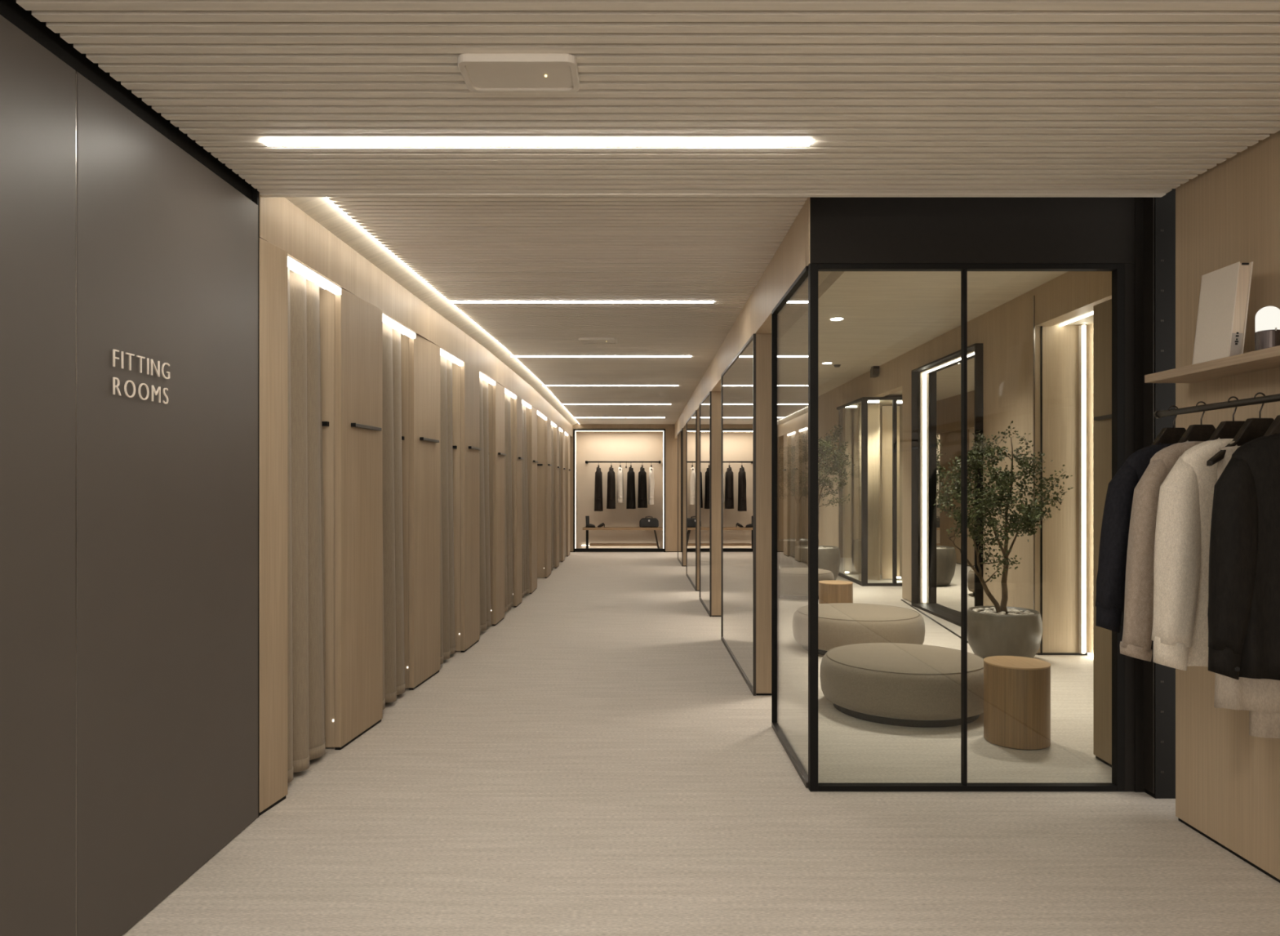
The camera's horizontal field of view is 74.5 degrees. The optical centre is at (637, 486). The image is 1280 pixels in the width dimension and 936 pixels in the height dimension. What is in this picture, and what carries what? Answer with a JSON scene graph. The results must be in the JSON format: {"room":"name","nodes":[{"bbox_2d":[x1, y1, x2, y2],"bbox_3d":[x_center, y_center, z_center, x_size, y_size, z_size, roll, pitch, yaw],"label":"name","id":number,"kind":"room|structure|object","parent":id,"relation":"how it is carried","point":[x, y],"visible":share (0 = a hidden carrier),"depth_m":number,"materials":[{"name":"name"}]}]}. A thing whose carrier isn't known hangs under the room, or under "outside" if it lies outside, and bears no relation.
{"room":"clothing store","nodes":[
{"label":"clothing store","id":0,"kind":"room"},
{"bbox_2d":[0,0,252,200],"bbox_3d":[1.425,-1.275,-0.005,6.350,0.170,7.190,0,0,0],"label":"trim","id":1,"kind":"structure","parent":0,"point":[23,19],"depth_m":2.60,"materials":[{"name":"metal"}]},
{"bbox_2d":[0,14,257,935],"bbox_3d":[-1.664,0.104,-0.024,0.120,2.584,7.152,0,0,0],"label":"wall","id":2,"kind":"structure","parent":0,"point":[167,248],"depth_m":2.59,"materials":[{"name":"grey paint"}]},
{"bbox_2d":[75,73,76,935],"bbox_3d":[-1.609,0.107,2.403,0.006,2.575,0.003,0,0,0],"label":"trim","id":3,"kind":"structure","parent":2,"relation":"attached to","point":[76,73],"depth_m":2.40,"materials":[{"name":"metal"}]},
{"bbox_2d":[112,349,169,403],"bbox_3d":[-1.595,-0.349,2.709,0.004,0.139,0.305,0,0,0],"label":"wall sign","id":4,"kind":"object","parent":2,"relation":"attached to","point":[157,371],"visible":1,"depth_m":2.70,"materials":[{"name":"beige metal"}]},
{"bbox_2d":[252,186,258,817],"bbox_3d":[-1.621,0.040,3.561,0.026,2.720,0.016,0,0,0],"label":"trim","id":5,"kind":"structure","parent":2,"relation":"attached to","point":[255,192],"depth_m":3.56,"materials":[{"name":"metal"}]},
{"bbox_2d":[258,191,572,436],"bbox_3d":[-1.460,-1.183,10.785,0.144,0.245,14.431,0,0,1],"label":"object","id":6,"kind":"structure","parent":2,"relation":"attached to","point":[282,224],"depth_m":4.92,"materials":[{"name":"brown wood"}]},
{"bbox_2d":[504,392,512,611],"bbox_3d":[-1.477,0.163,9.336,0.096,2.418,0.742,0,0,0],"label":"curtain","id":7,"kind":"object","parent":6,"relation":"hanging from","point":[508,472],"visible":0.62,"depth_m":9.39,"materials":[{"name":"beige fabric"}]},
{"bbox_2d":[284,196,807,425],"bbox_3d":[-0.411,-1.365,10.806,2.393,0.111,14.422,0,0,0],"label":"ceiling","id":8,"kind":"structure","parent":0,"point":[717,250],"depth_m":5.26,"materials":[{"name":"wood"}]},
{"bbox_2d":[450,301,714,302],"bbox_3d":[-0.403,-1.347,6.070,1.903,0.033,0.052,0,0,0],"label":"recessed light","id":9,"kind":"object","parent":8,"relation":"in","point":[451,301],"visible":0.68,"depth_m":6.06,"materials":[{"name":"white"}]},
{"bbox_2d":[578,337,617,343],"bbox_3d":[-0.362,-1.323,7.630,0.345,0.024,0.220,0,0,0],"label":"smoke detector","id":10,"kind":"object","parent":8,"relation":"attached to","point":[581,340],"visible":1,"depth_m":7.55,"materials":[{"name":"white plastic"}]},
{"bbox_2d":[510,353,691,356],"bbox_3d":[-0.378,-1.347,8.610,1.853,0.033,0.052,0,0,0],"label":"recessed light","id":11,"kind":"object","parent":8,"relation":"in","point":[511,355],"visible":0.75,"depth_m":8.58,"materials":[{"name":"white"}]},
{"bbox_2d":[511,355,691,356],"bbox_3d":[-0.378,-1.335,8.610,1.845,0.009,0.044,0,0,0],"label":"diffuser","id":12,"kind":"object","parent":11,"relation":"attached to","point":[511,356],"depth_m":8.59,"materials":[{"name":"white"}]},
{"bbox_2d":[542,383,678,386],"bbox_3d":[-0.365,-1.347,11.100,1.798,0.033,0.052,0,0,0],"label":"recessed light","id":13,"kind":"object","parent":8,"relation":"in","point":[542,384],"visible":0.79,"depth_m":11.10,"materials":[{"name":"white"}]},
{"bbox_2d":[569,422,677,551],"bbox_3d":[-0.383,-0.086,18.050,2.735,2.948,0.100,0,0,0],"label":"wall","id":14,"kind":"structure","parent":0,"point":[671,443],"depth_m":18.00,"materials":[{"name":"brown wood"}]},
{"bbox_2d":[287,254,341,294],"bbox_3d":[-1.604,-1.040,4.125,0.032,0.040,0.683,0,0,2],"label":"strip light","id":15,"kind":"object","parent":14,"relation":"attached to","point":[292,263],"visible":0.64,"depth_m":4.12,"materials":[{"name":"white"}]},
{"bbox_2d":[382,321,404,709],"bbox_3d":[-1.608,0.163,5.388,0.114,2.418,0.721,0,0,0],"label":"curtain","id":16,"kind":"object","parent":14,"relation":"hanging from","point":[393,667],"visible":0.57,"depth_m":5.39,"materials":[{"name":"beige fabric"}]},
{"bbox_2d":[382,312,415,337],"bbox_3d":[-1.559,-1.040,5.405,0.032,0.040,0.760,0,0,2],"label":"strip light","id":17,"kind":"object","parent":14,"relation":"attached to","point":[388,320],"visible":0.64,"depth_m":5.43,"materials":[{"name":"white"}]},
{"bbox_2d":[440,355,455,664],"bbox_3d":[-1.551,0.163,6.717,0.102,2.418,0.693,0,0,3],"label":"curtain","id":18,"kind":"object","parent":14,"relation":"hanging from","point":[447,646],"visible":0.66,"depth_m":6.71,"materials":[{"name":"beige fabric"}]},
{"bbox_2d":[440,347,462,365],"bbox_3d":[-1.507,-1.040,6.735,0.032,0.040,0.732,0,0,2],"label":"strip light","id":19,"kind":"object","parent":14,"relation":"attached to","point":[443,353],"visible":0.79,"depth_m":6.72,"materials":[{"name":"white"}]},
{"bbox_2d":[479,377,490,635],"bbox_3d":[-1.503,0.163,8.023,0.106,2.418,0.778,0,0,2],"label":"curtain","id":20,"kind":"object","parent":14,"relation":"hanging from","point":[484,517],"visible":0.59,"depth_m":8.05,"materials":[{"name":"beige fabric"}]},
{"bbox_2d":[522,404,529,597],"bbox_3d":[-1.455,0.163,10.544,0.116,2.418,0.773,0,0,0],"label":"curtain","id":21,"kind":"object","parent":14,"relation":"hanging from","point":[526,580],"visible":0.42,"depth_m":10.73,"materials":[{"name":"beige fabric"}]},
{"bbox_2d":[551,424,554,570],"bbox_3d":[-1.456,0.163,13.911,0.113,2.418,0.879,0,0,1],"label":"curtain","id":22,"kind":"object","parent":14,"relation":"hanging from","point":[552,429],"visible":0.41,"depth_m":14.15,"materials":[{"name":"beige fabric"}]},
{"bbox_2d":[559,430,561,561],"bbox_3d":[-1.461,0.163,15.222,0.101,2.418,0.702,0,0,0],"label":"curtain","id":23,"kind":"object","parent":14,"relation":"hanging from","point":[560,557],"visible":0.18,"depth_m":15.45,"materials":[{"name":"beige fabric"}]},
{"bbox_2d":[16,0,1279,193],"bbox_3d":[0.321,-1.260,-0.038,3.829,0.040,7.187,0,0,0],"label":"ceiling","id":24,"kind":"structure","parent":0,"point":[891,96],"depth_m":2.62,"materials":[{"name":"wood"}]},
{"bbox_2d":[457,53,579,93],"bbox_3d":[-0.350,-1.228,2.502,0.344,0.024,0.195,0,0,0],"label":"emergency light","id":25,"kind":"object","parent":24,"relation":"attached to","point":[482,73],"visible":1,"depth_m":2.49,"materials":[{"name":"white plastic"}]},
{"bbox_2d":[261,139,812,146],"bbox_3d":[-0.362,-1.252,3.027,1.973,0.033,0.052,0,0,0],"label":"recessed light","id":26,"kind":"object","parent":24,"relation":"in","point":[268,142],"visible":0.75,"depth_m":3.01,"materials":[{"name":"white"}]},
{"bbox_2d":[122,551,1279,935],"bbox_3d":[0.700,1.450,7.700,7.800,0.100,23.000,0,0,0],"label":"floor","id":27,"kind":"structure","parent":0,"point":[600,761],"depth_m":3.60,"materials":[{"name":"carpet"}]},
{"bbox_2d":[258,237,287,815],"bbox_3d":[-1.608,0.172,3.678,0.036,2.457,0.220,0,0,7],"label":"pier","id":28,"kind":"object","parent":27,"relation":"on","point":[273,260],"visible":0.77,"depth_m":3.65,"materials":[{"name":"brown wood"}]},
{"bbox_2d":[319,288,382,749],"bbox_3d":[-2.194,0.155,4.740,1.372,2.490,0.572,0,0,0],"label":"room door","id":29,"kind":"object","parent":27,"relation":"on","point":[351,326],"visible":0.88,"depth_m":4.60,"materials":[{"name":"brown wood"}]},
{"bbox_2d":[400,333,439,689],"bbox_3d":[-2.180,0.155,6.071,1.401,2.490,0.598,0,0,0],"label":"room door","id":30,"kind":"object","parent":27,"relation":"on","point":[420,357],"visible":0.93,"depth_m":5.93,"materials":[{"name":"brown wood"}]},
{"bbox_2d":[452,361,480,652],"bbox_3d":[-2.147,0.155,7.359,1.466,2.490,0.542,0,0,0],"label":"pier","id":31,"kind":"object","parent":27,"relation":"on","point":[465,378],"visible":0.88,"depth_m":7.13,"materials":[{"name":"brown wood"}]},
{"bbox_2d":[488,381,506,625],"bbox_3d":[-2.137,0.155,8.697,1.487,2.490,0.506,0,0,0],"label":"pier","id":32,"kind":"object","parent":27,"relation":"on","point":[495,393],"visible":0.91,"depth_m":8.51,"materials":[{"name":"brown wood"}]},
{"bbox_2d":[510,395,523,607],"bbox_3d":[-2.127,0.155,9.944,1.506,2.490,0.412,0,0,0],"label":"pier","id":33,"kind":"object","parent":27,"relation":"on","point":[516,404],"visible":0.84,"depth_m":9.78,"materials":[{"name":"brown wood"}]},
{"bbox_2d":[525,405,537,593],"bbox_3d":[-2.119,0.155,11.264,1.522,2.490,0.612,0,0,0],"label":"pier","id":34,"kind":"object","parent":27,"relation":"on","point":[531,413],"visible":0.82,"depth_m":11.06,"materials":[{"name":"brown wood"}]},
{"bbox_2d":[537,415,551,577],"bbox_3d":[-2.121,0.155,13.154,1.518,2.490,0.632,0,0,0],"label":"pier","id":35,"kind":"object","parent":27,"relation":"on","point":[544,464],"visible":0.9,"depth_m":12.87,"materials":[{"name":"brown wood"}]},
{"bbox_2d":[552,425,559,568],"bbox_3d":[-2.122,0.155,14.630,1.515,2.490,0.460,0,0,0],"label":"pier","id":36,"kind":"object","parent":27,"relation":"on","point":[556,429],"visible":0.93,"depth_m":14.42,"materials":[{"name":"brown wood"}]},
{"bbox_2d":[560,429,565,561],"bbox_3d":[-2.124,0.155,15.820,1.513,2.490,0.400,0,0,0],"label":"pier","id":37,"kind":"object","parent":27,"relation":"on","point":[562,468],"visible":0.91,"depth_m":15.62,"materials":[{"name":"brown wood"}]},
{"bbox_2d":[564,434,571,555],"bbox_3d":[-2.125,0.155,17.075,1.510,2.490,0.450,0,0,0],"label":"pier","id":38,"kind":"object","parent":27,"relation":"on","point":[566,437],"visible":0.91,"depth_m":16.87,"materials":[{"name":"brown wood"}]},
{"bbox_2d":[573,428,665,551],"bbox_3d":[-0.398,0.083,18.365,1.969,2.635,0.770,0,0,0],"label":"display niche","id":39,"kind":"object","parent":27,"relation":"on","point":[591,444],"visible":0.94,"depth_m":18.72,"materials":[{"name":"paint"}]},
{"bbox_2d":[582,526,663,548],"bbox_3d":[-0.322,1.122,18.310,1.747,0.474,0.420,0,0,0],"label":"bench","id":40,"kind":"object","parent":39,"relation":"on","point":[587,529],"visible":0.98,"depth_m":18.18,"materials":[{"name":"brown wood"}]},
{"bbox_2d":[589,542,657,546],"bbox_3d":[-0.315,1.262,18.340,1.470,0.045,0.320,0,0,0],"label":"strip light","id":41,"kind":"object","parent":40,"relation":"attached to","point":[591,544],"depth_m":18.18,"materials":[{"name":"plastic"}]},
{"bbox_2d":[639,515,658,527],"bbox_3d":[0.240,0.763,18.305,0.420,0.240,0.230,0,0,0],"label":"duffel bag","id":42,"kind":"object","parent":40,"relation":"on","point":[644,522],"visible":1,"depth_m":18.20,"materials":[{"name":"black leather"}]},
{"bbox_2d":[677,427,685,566],"bbox_3d":[0.843,0.188,15.480,0.164,2.425,1.444,0,0,0],"label":"wall","id":43,"kind":"structure","parent":27,"relation":"on","point":[682,433],"depth_m":14.76,"materials":[{"name":"brown wood"}]},
{"bbox_2d":[678,430,681,562],"bbox_3d":[0.779,0.182,15.480,0.020,2.375,1.400,0,0,0],"label":"mirror glass","id":44,"kind":"object","parent":43,"relation":"attached to","point":[680,432],"depth_m":15.38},
{"bbox_2d":[685,391,720,616],"bbox_3d":[0.843,0.188,11.175,0.164,2.425,4.254,0,0,0],"label":"wall","id":45,"kind":"structure","parent":27,"relation":"on","point":[710,406],"depth_m":9.74,"materials":[{"name":"brown wood"}]},
{"bbox_2d":[686,413,695,586],"bbox_3d":[0.779,0.182,12.285,0.020,2.375,1.990,0,0,0],"label":"mirror glass","id":46,"kind":"object","parent":45,"relation":"attached to","point":[691,423],"depth_m":12.29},
{"bbox_2d":[700,395,709,611],"bbox_3d":[0.779,0.182,9.745,0.020,2.375,1.350,0,0,0],"label":"mirror glass","id":47,"kind":"object","parent":45,"relation":"attached to","point":[704,404],"depth_m":9.74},
{"bbox_2d":[720,333,771,695],"bbox_3d":[0.843,0.188,6.668,0.164,2.425,2.068,0,0,0],"label":"wall","id":48,"kind":"structure","parent":27,"relation":"on","point":[746,381],"depth_m":5.95,"materials":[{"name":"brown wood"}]},
{"bbox_2d":[722,339,752,687],"bbox_3d":[0.779,0.182,6.668,0.020,2.375,2.024,0,0,0],"label":"mirror glass","id":49,"kind":"object","parent":48,"relation":"attached to","point":[737,378],"depth_m":6.50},
{"bbox_2d":[674,196,831,438],"bbox_3d":[0.855,-1.292,10.930,0.140,0.535,14.141,0,0,0],"label":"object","id":50,"kind":"structure","parent":48,"relation":"attached to","point":[792,255],"depth_m":5.15,"materials":[{"name":"brown wood"}]},
{"bbox_2d":[778,271,844,339],"bbox_3d":[0.955,-1.337,10.275,0.060,0.625,12.650,0,0,0],"label":"trim","id":51,"kind":"structure","parent":48,"relation":"attached to","point":[833,276],"depth_m":4.75,"materials":[{"name":"brown wood"}]},
{"bbox_2d":[771,266,808,787],"bbox_3d":[0.800,0.188,4.407,0.040,2.425,1.005,0,0,0],"label":"frame","id":52,"kind":"object","parent":27,"relation":"on","point":[802,277],"visible":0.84,"depth_m":4.90,"materials":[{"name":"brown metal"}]},
{"bbox_2d":[778,431,825,568],"bbox_3d":[2.549,0.254,13.618,0.777,2.292,0.721,0,0,-31],"label":"potted tree","id":53,"kind":"object","parent":27,"relation":"on","point":[786,546],"visible":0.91,"depth_m":13.50,"materials":[{"name":"green plant"}]},
{"bbox_2d":[778,567,834,599],"bbox_3d":[2.080,1.227,10.750,0.840,0.346,0.840,0,0,0],"label":"ottoman","id":54,"kind":"object","parent":27,"relation":"on","point":[793,581],"visible":0.59,"depth_m":10.41,"materials":[{"name":"beige fabric"}]},
{"bbox_2d":[793,424,854,579],"bbox_3d":[2.638,0.250,12.021,0.836,2.299,0.779,0,0,-28],"label":"potted tree","id":55,"kind":"object","parent":27,"relation":"on","point":[828,557],"visible":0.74,"depth_m":11.87,"materials":[{"name":"green plant"}]},
{"bbox_2d":[818,579,853,603],"bbox_3d":[2.000,1.182,8.500,0.339,0.436,0.339,0,0,0],"label":"side table","id":56,"kind":"object","parent":27,"relation":"on","point":[830,591],"visible":0.48,"depth_m":8.36,"materials":[{"name":"brown wood"}]},
{"bbox_2d":[792,602,924,654],"bbox_3d":[1.900,1.227,7.280,1.110,0.346,1.110,0,0,0],"label":"ottoman","id":57,"kind":"object","parent":27,"relation":"on","point":[839,624],"visible":0.84,"depth_m":6.88,"materials":[{"name":"beige fabric"}]},
{"bbox_2d":[836,396,902,586],"bbox_3d":[3.570,0.070,12.610,0.820,2.660,1.540,0,0,0],"label":"glazed cubicle","id":58,"kind":"object","parent":27,"relation":"on","point":[868,407],"visible":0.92,"depth_m":12.45,"materials":[{"name":"white"}]},
{"bbox_2d":[819,642,983,727],"bbox_3d":[1.690,1.227,5.330,1.050,0.346,1.050,0,0,0],"label":"ottoman","id":59,"kind":"object","parent":27,"relation":"on","point":[891,683],"visible":0.95,"depth_m":4.94,"materials":[{"name":"beige fabric"}]},
{"bbox_2d":[911,342,982,626],"bbox_3d":[3.333,0.015,8.980,0.215,2.770,1.880,0,0,0],"label":"mirror","id":60,"kind":"object","parent":27,"relation":"on","point":[940,569],"visible":0.73,"depth_m":9.28,"materials":[{"name":"black mirror"}]},
{"bbox_2d":[924,353,974,617],"bbox_3d":[3.375,0.016,8.980,0.010,2.708,1.816,0,0,0],"label":"mirror glass","id":61,"kind":"object","parent":60,"relation":"attached to","point":[942,382],"depth_m":9.23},
{"bbox_2d":[808,263,1124,791],"bbox_3d":[1.512,0.188,3.882,1.445,2.425,0.045,0,0,0],"label":"frame","id":62,"kind":"object","parent":27,"relation":"on","point":[1117,784],"visible":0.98,"depth_m":3.86,"materials":[{"name":"black"}]},
{"bbox_2d":[933,420,1072,657],"bbox_3d":[2.855,0.445,6.640,1.044,1.910,0.826,0,0,-16],"label":"potted tree","id":63,"kind":"object","parent":27,"relation":"on","point":[1002,629],"visible":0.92,"depth_m":6.58,"materials":[{"name":"green plant"}]},
{"bbox_2d":[983,655,1050,749],"bbox_3d":[2.085,1.182,4.630,0.339,0.436,0.339,0,0,0],"label":"side table","id":64,"kind":"object","parent":27,"relation":"on","point":[1017,689],"visible":1,"depth_m":4.49,"materials":[{"name":"brown wood"}]},
{"bbox_2d":[1093,298,1111,767],"bbox_3d":[2.414,0.233,4.155,0.172,2.335,0.390,0,0,0],"label":"pier","id":65,"kind":"object","parent":27,"relation":"on","point":[1102,312],"visible":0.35,"depth_m":4.27,"materials":[{"name":"brown wood"}]},
{"bbox_2d":[1143,188,1175,798],"bbox_3d":[2.373,-0.075,3.814,0.113,2.950,0.080,0,0,0],"label":"upright","id":66,"kind":"object","parent":27,"relation":"on","point":[1159,212],"visible":0.49,"depth_m":3.77,"materials":[{"name":"brown metal"}]},
{"bbox_2d":[260,192,1165,196],"bbox_3d":[0.318,-1.268,3.576,3.835,0.064,0.032,0,0,0],"label":"trim","id":67,"kind":"structure","parent":0,"point":[261,194],"depth_m":3.56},
{"bbox_2d":[778,403,804,538],"bbox_3d":[2.250,-0.125,16.650,2.700,3.050,0.100,0,0,0],"label":"wall","id":68,"kind":"structure","parent":0,"point":[791,415],"depth_m":16.60,"materials":[{"name":"brown wood"}]},
{"bbox_2d":[778,271,1067,403],"bbox_3d":[2.650,-1.675,10.325,3.500,0.050,12.750,0,0,0],"label":"ceiling","id":69,"kind":"structure","parent":0,"point":[887,315],"depth_m":8.12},
{"bbox_2d":[804,271,1111,653],"bbox_3d":[3.700,-0.125,10.300,0.800,3.050,12.600,0,0,0],"label":"wall","id":70,"kind":"structure","parent":0,"point":[1005,331],"depth_m":7.71,"materials":[{"name":"brown wood"}]},
{"bbox_2d":[1033,295,1035,609],"bbox_3d":[3.297,-0.095,6.997,0.010,2.990,0.014,0,0,0],"label":"trim","id":71,"kind":"structure","parent":70,"relation":"attached to","point":[1033,295],"depth_m":6.99,"materials":[{"name":"metal"}]},
{"bbox_2d":[1040,325,1042,654],"bbox_3d":[3.356,-0.105,6.995,0.012,3.010,0.010,0,0,0],"label":"trim","id":72,"kind":"structure","parent":70,"relation":"attached to","point":[1041,326],"depth_m":6.99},
{"bbox_2d":[808,196,1144,791],"bbox_3d":[2.595,-0.150,3.902,3.610,3.100,0.096,0,0,0],"label":"wall","id":73,"kind":"structure","parent":0,"point":[843,229],"depth_m":3.86,"materials":[{"name":"paint"}]},
{"bbox_2d":[884,310,1093,396],"bbox_3d":[3.750,-1.337,8.750,0.700,0.075,9.500,0,0,0],"label":"ceiling","id":74,"kind":"structure","parent":0,"point":[1088,320],"depth_m":6.88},
{"bbox_2d":[1051,323,1093,653],"bbox_3d":[3.300,0.025,5.710,1.400,2.750,2.820,0,0,0],"label":"wall","id":75,"kind":"structure","parent":0,"point":[1064,339],"depth_m":7.00,"materials":[{"name":"brown wood"}]},
{"bbox_2d":[1035,652,1093,657],"bbox_3d":[3.565,1.391,5.775,0.470,0.018,2.550,0,0,0],"label":"baseboard","id":76,"kind":"structure","parent":75,"relation":"attached to","point":[1038,653],"depth_m":6.99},
{"bbox_2d":[1078,324,1093,656],"bbox_3d":[3.695,0.026,6.595,0.062,2.723,0.790,0,0,0],"label":"strip light","id":77,"kind":"object","parent":75,"relation":"attached to","point":[1082,328],"visible":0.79,"depth_m":6.94,"materials":[{"name":"white"}]},
{"bbox_2d":[1175,130,1279,879],"bbox_3d":[2.330,0.042,-0.033,0.140,2.684,7.135,0,0,0],"label":"wall","id":78,"kind":"structure","parent":0,"point":[1228,778],"depth_m":3.24,"materials":[{"name":"brown wood"}]},
{"bbox_2d":[1144,345,1279,382],"bbox_3d":[2.164,-0.439,2.315,0.196,0.033,2.230,0,0,0],"label":"wall shelf","id":79,"kind":"object","parent":78,"relation":"attached to","point":[1268,357],"visible":1,"depth_m":3.05,"materials":[{"name":"brown wood"}]},
{"bbox_2d":[1191,261,1253,364],"bbox_3d":[2.118,-0.623,3.053,0.087,0.335,0.195,0,0,0],"label":"book","id":80,"kind":"object","parent":79,"relation":"on","point":[1224,292],"visible":0.9,"depth_m":3.01,"materials":[{"name":"beige paper"}]},
{"bbox_2d":[1254,306,1279,351],"bbox_3d":[2.145,-0.534,2.858,0.077,0.158,0.080,0,0,0],"label":"table lamp","id":81,"kind":"object","parent":79,"relation":"on","point":[1267,319],"visible":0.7,"depth_m":2.83,"materials":[{"name":"glass"}]},
{"bbox_2d":[1153,393,1279,417],"bbox_3d":[2.125,-0.316,2.118,0.280,0.105,2.236,0,0,0],"label":"rail","id":82,"kind":"object","parent":78,"relation":"attached to","point":[1273,397],"visible":1,"depth_m":2.88,"materials":[{"name":"brown metal"}]},
{"bbox_2d":[1151,404,1186,444],"bbox_3d":[2.000,-0.185,3.140,0.330,0.237,0.026,0,0,0],"label":"clothes hanger","id":83,"kind":"object","parent":82,"relation":"hanging from","point":[1166,435],"visible":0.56,"depth_m":3.13,"materials":[{"name":"brown wood"}]},
{"bbox_2d":[1095,442,1174,632],"bbox_3d":[1.978,0.182,3.142,0.555,0.716,0.146,0,0,0],"label":"jacket","id":84,"kind":"object","parent":83,"relation":"hanging from","point":[1111,574],"visible":0.31,"depth_m":3.09,"materials":[{"name":"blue fabric"}]},
{"bbox_2d":[1177,400,1215,442],"bbox_3d":[2.000,-0.185,2.986,0.330,0.237,0.026,0,0,0],"label":"clothes hanger","id":85,"kind":"object","parent":82,"relation":"hanging from","point":[1201,432],"visible":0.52,"depth_m":2.97,"materials":[{"name":"brown wood"}]},
{"bbox_2d":[1120,440,1204,661],"bbox_3d":[1.985,0.220,2.982,0.556,0.791,0.144,0,0,0],"label":"jacket","id":86,"kind":"object","parent":85,"relation":"hanging from","point":[1136,642],"visible":0.27,"depth_m":2.94,"materials":[{"name":"beige fabric"}]},
{"bbox_2d":[1208,395,1244,439],"bbox_3d":[2.000,-0.185,2.825,0.330,0.237,0.026,0,0,0],"label":"clothes hanger","id":87,"kind":"object","parent":82,"relation":"hanging from","point":[1227,428],"visible":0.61,"depth_m":2.81,"materials":[{"name":"brown wood"}]},
{"bbox_2d":[1151,437,1233,670],"bbox_3d":[1.992,0.217,2.825,0.542,0.786,0.152,0,0,0],"label":"coat","id":88,"kind":"object","parent":87,"relation":"hanging from","point":[1180,631],"visible":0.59,"depth_m":2.78,"materials":[{"name":"fabric"}]},
{"bbox_2d":[1206,391,1274,466],"bbox_3d":[2.000,-0.185,2.704,0.330,0.237,0.026,0,0,0],"label":"clothes hanger","id":89,"kind":"object","parent":82,"relation":"hanging from","point":[1251,428],"visible":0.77,"depth_m":2.69,"materials":[{"name":"brown wood"}]},
{"bbox_2d":[1213,440,1279,737],"bbox_3d":[2.001,0.327,2.703,0.281,0.946,0.112,0,0,0],"label":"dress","id":90,"kind":"object","parent":89,"relation":"hanging from","point":[1260,696],"visible":0.26,"depth_m":2.67,"materials":[{"name":"fabric"}]},
{"bbox_2d":[1263,414,1279,435],"bbox_3d":[2.000,-0.185,2.575,0.330,0.237,0.026,0,0,0],"label":"clothes hanger","id":91,"kind":"object","parent":82,"relation":"hanging from","point":[1274,428],"visible":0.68,"depth_m":2.57,"materials":[{"name":"brown wood"}]},
{"bbox_2d":[1207,432,1279,679],"bbox_3d":[1.998,0.205,2.574,0.517,0.761,0.142,0,0,0],"label":"jacket","id":92,"kind":"object","parent":91,"relation":"hanging from","point":[1243,613],"visible":1,"depth_m":2.53,"materials":[{"name":"grey fabric"}]},
{"bbox_2d":[1177,817,1279,882],"bbox_3d":[2.329,1.392,-0.035,0.122,0.016,7.130,0,0,0],"label":"baseboard","id":93,"kind":"structure","parent":78,"relation":"attached to","point":[1179,819],"depth_m":3.22,"materials":[{"name":"metal"}]},
{"bbox_3d":[-2.362,0.100,10.750,1.276,2.600,14.500,0,0,0],"label":"wall","id":94,"kind":"structure","parent":0,"visible":0},
{"bbox_2d":[287,266,325,782],"bbox_3d":[-1.649,0.163,4.103,0.096,2.418,0.635,0,0,4],"label":"curtain","id":95,"kind":"object","parent":94,"relation":"hanging from","point":[306,662],"visible":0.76,"depth_m":4.09,"materials":[{"name":"beige fabric"}]},
{"bbox_3d":[-0.859,-0.462,18.340,0.032,0.203,0.360,0,0,0],"label":"clothes hanger","id":96,"kind":"object","parent":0,"visible":0},
{"bbox_2d":[594,466,603,511],"bbox_3d":[-0.857,0.053,18.340,0.188,0.958,0.500,0,0,0],"label":"coat","id":97,"kind":"object","parent":96,"relation":"hanging from","point":[598,506],"visible":0.99,"depth_m":18.14,"materials":[{"name":"brown fabric"}]},
{"bbox_3d":[-0.582,-0.462,18.340,0.032,0.203,0.360,0,0,0],"label":"clothes hanger","id":98,"kind":"object","parent":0,"visible":0},
{"bbox_2d":[606,466,615,508],"bbox_3d":[-0.586,0.027,18.340,0.199,0.906,0.501,0,0,0],"label":"coat","id":99,"kind":"object","parent":98,"relation":"hanging from","point":[611,498],"visible":1,"depth_m":18.14,"materials":[{"name":"brown fabric"}]},
{"bbox_3d":[-0.153,-0.462,18.340,0.032,0.203,0.360,0,0,0],"label":"clothes hanger","id":100,"kind":"object","parent":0,"visible":0},
{"bbox_2d":[626,466,635,508],"bbox_3d":[-0.151,0.027,18.340,0.204,0.907,0.501,0,0,0],"label":"coat","id":101,"kind":"object","parent":100,"relation":"hanging from","point":[630,503],"visible":1,"depth_m":18.14,"materials":[{"name":"grey fabric"}]},
{"bbox_3d":[0.095,-0.462,18.340,0.032,0.203,0.360,0,0,0],"label":"clothes hanger","id":102,"kind":"object","parent":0,"visible":0},
{"bbox_2d":[637,466,647,507],"bbox_3d":[0.100,0.017,18.340,0.211,0.886,0.494,0,0,0],"label":"coat","id":103,"kind":"object","parent":102,"relation":"hanging from","point":[642,495],"visible":0.98,"depth_m":18.15,"materials":[{"name":"grey fabric"}]},
{"bbox_3d":[-0.386,-0.462,18.340,0.032,0.203,0.360,0,0,0],"label":"clothes hanger","id":104,"kind":"object","parent":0,"visible":0},
{"bbox_2d":[616,466,623,502],"bbox_3d":[-0.385,-0.039,18.340,0.158,0.774,0.502,0,0,0],"label":"shirt","id":105,"kind":"object","parent":104,"relation":"hanging from","point":[620,473],"visible":1,"depth_m":18.13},
{"bbox_3d":[0.291,-0.462,18.340,0.032,0.203,0.360,0,0,0],"label":"clothes hanger","id":106,"kind":"object","parent":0,"visible":0},
{"bbox_2d":[648,466,654,504],"bbox_3d":[0.293,-0.019,18.340,0.126,0.815,0.494,0,0,0],"label":"shirt","id":107,"kind":"object","parent":106,"relation":"hanging from","point":[651,480],"visible":0.99,"depth_m":18.12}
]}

